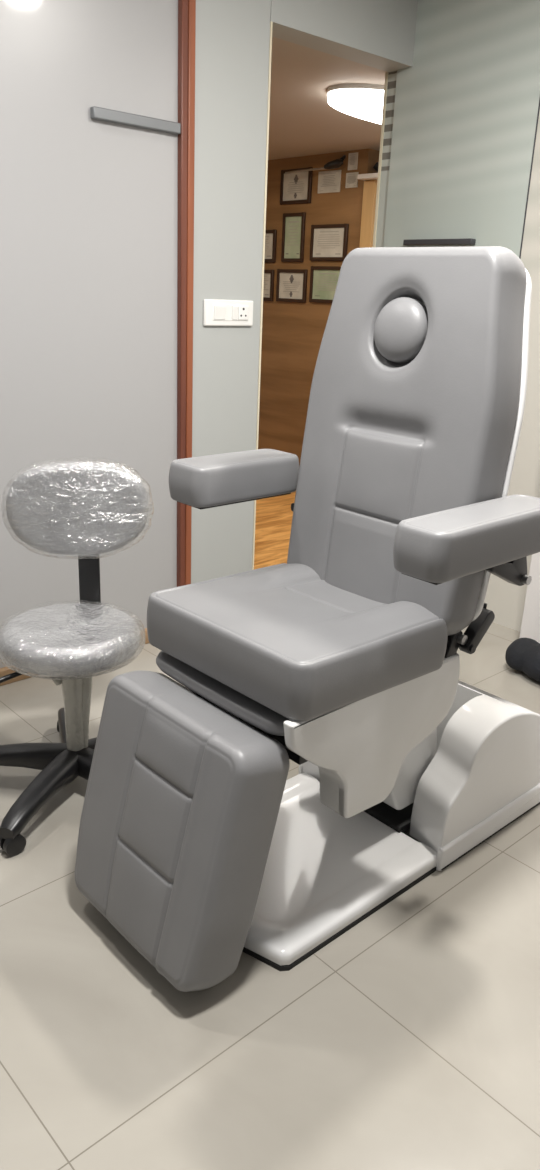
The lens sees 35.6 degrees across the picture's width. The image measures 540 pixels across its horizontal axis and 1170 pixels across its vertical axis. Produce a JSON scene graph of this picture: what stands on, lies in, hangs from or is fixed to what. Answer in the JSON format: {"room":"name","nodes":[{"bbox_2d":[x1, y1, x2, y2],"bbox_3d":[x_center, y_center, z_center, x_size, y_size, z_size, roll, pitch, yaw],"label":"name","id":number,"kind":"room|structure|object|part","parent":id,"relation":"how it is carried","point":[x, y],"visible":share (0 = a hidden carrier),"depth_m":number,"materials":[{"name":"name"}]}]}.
{"room":"examination room","nodes":[
{"label":"examination room","id":0,"kind":"room"},
{"bbox_2d":[0,491,539,1169],"bbox_3d":[-0.393,0.386,2.816,6.300,0.050,7.600,-15,26,-40],"label":"floor","id":1,"kind":"structure","parent":0,"point":[409,1040],"depth_m":1.56,"materials":[{"name":"beige tile"}]},
{"bbox_2d":[0,457,153,855],"bbox_3d":[-0.488,0.137,2.136,0.622,0.862,0.629,-15,26,-40],"label":"stool","id":2,"kind":"object","parent":1,"relation":"on","point":[86,510],"visible":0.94,"depth_m":2.15,"materials":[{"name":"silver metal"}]},
{"bbox_3d":[-0.618,0.226,2.059,0.299,0.052,0.038,-12,24,-35],"label":"height lever","id":3,"kind":"part","parent":2,"relation":"part of","materials":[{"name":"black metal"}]},
{"bbox_3d":[-0.687,0.459,2.246,0.298,0.078,0.072,2,19,-1],"label":"arm","id":4,"kind":"part","parent":2,"relation":"part of","materials":[{"name":"black plastic"}]},
{"bbox_3d":[-0.571,0.517,2.096,0.072,0.078,0.298,8,20,16],"label":"arm","id":5,"kind":"part","parent":2,"relation":"part of","materials":[{"name":"black plastic"}]},
{"bbox_3d":[-0.570,0.410,2.399,0.072,0.078,0.298,-4,20,-18],"label":"arm","id":6,"kind":"part","parent":2,"relation":"part of","materials":[{"name":"black plastic"}]},
{"bbox_3d":[-0.504,0.129,2.130,0.348,0.083,0.348,-15,26,-40],"label":"seat","id":7,"kind":"part","parent":2,"relation":"part of","materials":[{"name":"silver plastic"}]},
{"bbox_3d":[-0.499,-0.199,2.196,0.366,0.243,0.085,-2,20,-13],"label":"backrest","id":8,"kind":"part","parent":2,"relation":"part of","materials":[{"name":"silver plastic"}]},
{"bbox_3d":[-0.382,0.504,2.156,0.298,0.078,0.072,16,23,33],"label":"arm","id":9,"kind":"part","parent":2,"relation":"part of","materials":[{"name":"black plastic"}]},
{"bbox_3d":[-0.381,0.438,2.343,0.298,0.078,0.072,-11,24,-34],"label":"arm","id":10,"kind":"part","parent":2,"relation":"part of","materials":[{"name":"black plastic"}]},
{"bbox_2d":[74,246,539,991],"bbox_3d":[0.208,-0.025,1.893,1.309,1.383,0.769,-15,26,-40],"label":"chair","id":11,"kind":"object","parent":1,"relation":"on","point":[340,660],"visible":1,"depth_m":1.71,"materials":[{"name":"grey leather"}]},
{"bbox_3d":[-0.080,-0.257,1.986,0.328,0.091,0.129,-15,26,-40],"label":"armrest","id":12,"kind":"part","parent":11,"relation":"part of","materials":[{"name":"grey leather"}]},
{"bbox_3d":[-0.082,-0.211,2.002,0.280,0.007,0.090,-15,26,-40],"label":"arm plate","id":13,"kind":"part","parent":11,"relation":"part of","materials":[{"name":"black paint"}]},
{"bbox_3d":[0.082,0.199,1.842,0.380,0.105,0.310,-15,26,-40],"label":"seat frame","id":14,"kind":"part","parent":11,"relation":"part of","materials":[{"name":"black paint"}]},
{"bbox_3d":[0.053,0.093,1.776,0.448,0.137,0.492,-15,26,-40],"label":"seat","id":15,"kind":"part","parent":11,"relation":"part of","materials":[{"name":"grey leather"}]},
{"bbox_3d":[0.045,0.642,1.981,0.546,0.033,0.467,-15,26,-40],"label":"plate","id":16,"kind":"part","parent":11,"relation":"part of","materials":[{"name":"white plastic"}]},
{"bbox_2d":[374,297,427,362],"bbox_3d":[0.274,-0.533,1.760,0.066,0.132,0.133,-15,26,-40],"label":"cushion","id":17,"kind":"object","parent":11,"relation":"on","point":[400,323],"depth_m":1.73,"materials":[{"name":"grey leather"}]},
{"bbox_3d":[0.281,-0.322,1.833,0.211,0.777,0.504,-15,26,-40],"label":"backrest","id":18,"kind":"part","parent":11,"relation":"part of","materials":[{"name":"grey leather"}]},
{"bbox_3d":[0.397,-0.049,1.595,0.367,0.007,0.078,-15,26,-40],"label":"arm plate","id":19,"kind":"part","parent":11,"relation":"part of","materials":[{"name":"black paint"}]},
{"bbox_3d":[0.399,-0.095,1.579,0.415,0.091,0.116,-15,26,-40],"label":"armrest","id":20,"kind":"part","parent":11,"relation":"part of","materials":[{"name":"grey leather"}]},
{"bbox_2d":[359,180,376,247],"bbox_3d":[0.669,-1.619,5.626,0.240,1.955,0.093,-15,26,-40],"label":"wood panel","id":21,"kind":"object","parent":1,"relation":"on","point":[370,186],"visible":0.22,"depth_m":5.28,"materials":[{"name":"brown wood"}]},
{"bbox_2d":[357,173,377,180],"bbox_3d":[0.791,-2.508,5.170,0.300,0.028,0.410,-15,26,-40],"label":"ledge","id":22,"kind":"object","parent":21,"relation":"on","point":[370,176],"visible":0.23,"depth_m":5.16,"materials":[{"name":"white laminate"}]},
{"bbox_2d":[373,162,378,171],"bbox_3d":[0.690,-2.595,5.243,0.092,0.086,0.056,3,19,3],"label":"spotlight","id":23,"kind":"object","parent":22,"relation":"on","point":[376,165],"visible":0.23,"depth_m":5.22,"materials":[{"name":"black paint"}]},
{"bbox_2d":[505,638,539,681],"bbox_3d":[1.057,0.303,2.945,0.196,0.129,0.500,-15,26,-40],"label":"cloth bag","id":24,"kind":"object","parent":1,"relation":"on","point":[523,654],"visible":1,"depth_m":3.02,"materials":[{"name":"black fabric"}]},
{"bbox_2d":[519,99,539,258],"bbox_3d":[0.931,-1.025,3.215,0.012,2.450,0.009,-15,26,-40],"label":"trim","id":25,"kind":"structure","parent":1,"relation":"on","point":[539,99],"depth_m":3.05,"materials":[{"name":"grey metal"}]},
{"bbox_2d":[191,0,417,583],"bbox_3d":[0.196,-1.125,3.412,1.379,2.450,0.130,-15,26,-40],"label":"wall","id":26,"kind":"structure","parent":0,"point":[232,38],"depth_m":2.99,"materials":[{"name":"grey paint"}]},
{"bbox_2d":[0,628,148,685],"bbox_3d":[-1.673,0.506,2.164,3.522,0.055,0.054,-15,26,-40],"label":"baseboard","id":27,"kind":"structure","parent":26,"relation":"attached to","point":[4,671],"depth_m":2.84,"materials":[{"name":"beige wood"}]},
{"bbox_2d":[0,0,177,667],"bbox_3d":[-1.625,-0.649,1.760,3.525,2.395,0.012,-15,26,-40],"label":"door","id":28,"kind":"structure","parent":26,"relation":"in","point":[89,207],"depth_m":2.64,"materials":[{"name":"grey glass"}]},
{"bbox_2d":[90,106,180,133],"bbox_3d":[-0.412,-1.442,2.610,0.322,0.032,0.022,-15,26,-40],"label":"rail","id":29,"kind":"object","parent":28,"relation":"attached to","point":[98,113],"visible":1,"depth_m":2.59,"materials":[{"name":"grey metal"}]},
{"bbox_2d":[177,0,187,586],"bbox_3d":[-0.318,-0.972,2.917,0.025,2.450,0.063,-15,26,-40],"label":"trim","id":30,"kind":"structure","parent":26,"relation":"attached to","point":[182,4],"depth_m":2.86,"materials":[{"name":"red wood"}]},
{"bbox_2d":[185,0,195,584],"bbox_3d":[-0.297,-0.977,2.933,0.026,2.450,0.067,-15,26,-40],"label":"trim","id":31,"kind":"structure","parent":26,"relation":"attached to","point":[191,3],"depth_m":2.85,"materials":[{"name":"orange wood"}]},
{"bbox_2d":[203,299,252,325],"bbox_3d":[-0.155,-0.979,3.018,0.230,0.088,0.020,-15,26,-40],"label":"switch plate","id":32,"kind":"object","parent":26,"relation":"attached to","point":[216,312],"visible":1,"depth_m":3.01,"materials":[{"name":"white plastic"}]},
{"bbox_2d":[214,305,225,319],"bbox_3d":[-0.179,-0.970,2.992,0.050,0.048,0.012,-15,26,-40],"label":"rocker switch","id":33,"kind":"object","parent":32,"relation":"attached to","point":[219,310],"depth_m":2.99,"materials":[{"name":"white plastic"}]},
{"bbox_3d":[-0.141,-0.981,3.028,0.166,0.056,0.004,-15,26,-40],"label":"frame","id":34,"kind":"part","parent":32,"relation":"part of","materials":[{"name":"white plastic"}]},
{"bbox_2d":[232,306,237,319],"bbox_3d":[-0.128,-0.984,3.037,0.026,0.048,0.012,-15,26,-40],"label":"rocker switch","id":35,"kind":"object","parent":32,"relation":"attached to","point":[234,308],"depth_m":3.03,"materials":[{"name":"white plastic"}]},
{"bbox_2d":[238,306,247,319],"bbox_3d":[-0.098,-0.992,3.062,0.046,0.048,0.004,-15,26,-40],"label":"outlet","id":36,"kind":"object","parent":32,"relation":"attached to","point":[242,310],"depth_m":3.06,"materials":[{"name":"white plastic"}]},
{"bbox_2d":[252,21,272,569],"bbox_3d":[-0.080,-0.907,3.229,0.008,2.140,0.133,-15,26,-40],"label":"trim","id":37,"kind":"structure","parent":26,"relation":"attached to","point":[271,22],"depth_m":3.08,"materials":[{"name":"beige"}]},
{"bbox_2d":[373,72,387,246],"bbox_3d":[0.440,-1.079,3.779,0.022,2.140,0.012,-15,26,-40],"label":"trim","id":38,"kind":"structure","parent":26,"relation":"attached to","point":[386,74],"depth_m":3.52,"materials":[{"name":"beige paint"}]},
{"bbox_2d":[375,71,396,246],"bbox_3d":[0.465,-1.069,3.754,0.010,2.140,0.062,-15,26,-40],"label":"window","id":39,"kind":"structure","parent":26,"relation":"in","point":[391,88],"depth_m":3.51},
{"bbox_2d":[383,0,539,256],"bbox_3d":[0.692,-1.113,3.437,0.042,2.450,0.667,-15,26,-40],"label":"window","id":40,"kind":"structure","parent":26,"relation":"in","point":[466,108],"depth_m":3.20,"materials":[{"name":"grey glass"}]},
{"bbox_3d":[0.675,-1.375,3.368,0.030,0.021,0.337,-15,26,-40],"label":"glass lock rail","id":41,"kind":"part","parent":40,"relation":"part of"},
{"bbox_2d":[258,149,379,466],"bbox_3d":[-0.004,-1.995,6.337,0.250,2.140,1.988,-15,26,-40],"label":"wall","id":42,"kind":"structure","parent":0,"point":[292,332],"depth_m":5.95,"materials":[{"name":"brown wood"}]},
{"bbox_2d":[263,270,274,300],"bbox_3d":[-0.073,-2.195,6.148,0.018,0.214,0.288,-15,26,-40],"label":"framed certificate","id":43,"kind":"object","parent":42,"relation":"attached to","point":[268,290],"visible":0.47,"depth_m":6.08,"materials":[{"name":"brown"}]},
{"bbox_2d":[264,229,276,262],"bbox_3d":[-0.060,-2.443,6.057,0.018,0.218,0.298,-15,26,-40],"label":"framed certificate","id":44,"kind":"object","parent":42,"relation":"attached to","point":[270,235],"visible":0.44,"depth_m":5.99,"materials":[{"name":"brown"}]},
{"bbox_2d":[276,269,307,302],"bbox_3d":[0.151,-2.108,5.917,0.018,0.220,0.295,-15,26,-40],"label":"framed certificate","id":45,"kind":"object","parent":42,"relation":"attached to","point":[291,286],"visible":1,"depth_m":5.91,"materials":[{"name":"brown"}]},
{"bbox_2d":[281,212,305,261],"bbox_3d":[0.161,-2.405,5.816,0.018,0.316,0.212,-15,26,-40],"label":"framed certificate","id":46,"kind":"object","parent":42,"relation":"attached to","point":[293,227],"visible":1,"depth_m":5.81,"materials":[{"name":"brown"}]},
{"bbox_2d":[280,167,312,204],"bbox_3d":[0.176,-2.708,5.707,0.018,0.220,0.295,-15,26,-40],"label":"framed certificate","id":47,"kind":"object","parent":42,"relation":"attached to","point":[295,188],"visible":0.98,"depth_m":5.70,"materials":[{"name":"brown"}]},
{"bbox_2d":[285,155,345,173],"bbox_3d":[0.280,-2.723,5.430,0.431,0.103,0.096,11,21,23],"label":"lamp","id":48,"kind":"object","parent":42,"relation":"attached to","point":[337,163],"visible":1,"depth_m":5.36,"materials":[{"name":"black metal"}]},
{"bbox_3d":[0.243,-2.699,5.468,0.348,0.030,0.014,16,23,33],"label":"arm","id":49,"kind":"part","parent":48,"relation":"part of","materials":[{"name":"silver metal"}]},
{"bbox_2d":[309,266,340,302],"bbox_3d":[0.388,-2.026,5.670,0.018,0.236,0.322,-15,26,-40],"label":"framed certificate","id":50,"kind":"object","parent":42,"relation":"attached to","point":[323,279],"visible":0.65,"depth_m":5.69,"materials":[{"name":"brown"}]},
{"bbox_2d":[309,223,348,260],"bbox_3d":[0.391,-2.279,5.591,0.018,0.228,0.330,-15,26,-40],"label":"framed certificate","id":51,"kind":"object","parent":42,"relation":"attached to","point":[328,242],"visible":0.94,"depth_m":5.59,"materials":[{"name":"brown"}]},
{"bbox_2d":[318,170,340,193],"bbox_3d":[0.387,-2.637,5.495,0.008,0.130,0.200,-15,26,-40],"label":"paper notice","id":52,"kind":"object","parent":42,"relation":"attached to","point":[328,181],"visible":1,"depth_m":5.49,"materials":[{"name":"grey paper"}]},
{"bbox_2d":[345,172,358,187],"bbox_3d":[0.522,-2.582,5.357,0.008,0.087,0.100,-15,26,-40],"label":"paper notice","id":53,"kind":"object","parent":42,"relation":"attached to","point":[351,178],"visible":1,"depth_m":5.36,"materials":[{"name":"grey paper"}]},
{"bbox_2d":[348,152,357,169],"bbox_3d":[0.525,-2.684,5.323,0.008,0.097,0.077,-15,26,-40],"label":"paper notice","id":54,"kind":"object","parent":42,"relation":"attached to","point":[353,157],"visible":1,"depth_m":5.32,"materials":[{"name":"grey paper"}]},
{"bbox_2d":[268,37,388,159],"bbox_3d":[-1.750,-2.256,3.568,6.300,0.050,3.313,-15,26,-40],"label":"ceiling","id":55,"kind":"structure","parent":0,"point":[302,122],"depth_m":4.11,"materials":[{"name":"beige paint"}]},
{"bbox_2d":[327,83,383,123],"bbox_3d":[0.733,-2.273,4.051,1.212,0.045,0.512,-15,26,-40],"label":"ceiling lamp","id":56,"kind":"object","parent":55,"relation":"attached to","point":[362,101],"visible":0.36,"depth_m":3.73,"materials":[{"name":"white plastic"}]},
{"bbox_2d":[519,552,539,642],"bbox_3d":[2.279,-0.511,1.910,0.479,2.450,3.240,-15,26,-40],"label":"wall","id":57,"kind":"structure","parent":0,"point":[530,625],"depth_m":3.19,"materials":[{"name":"white paint"}]},
{"bbox_2d":[484,111,539,631],"bbox_3d":[1.054,-0.975,3.088,0.012,2.450,0.361,-15,26,-40],"label":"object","id":58,"kind":"structure","parent":57,"relation":"in","point":[505,599],"depth_m":3.24,"materials":[{"name":"white paint"}]}
]}

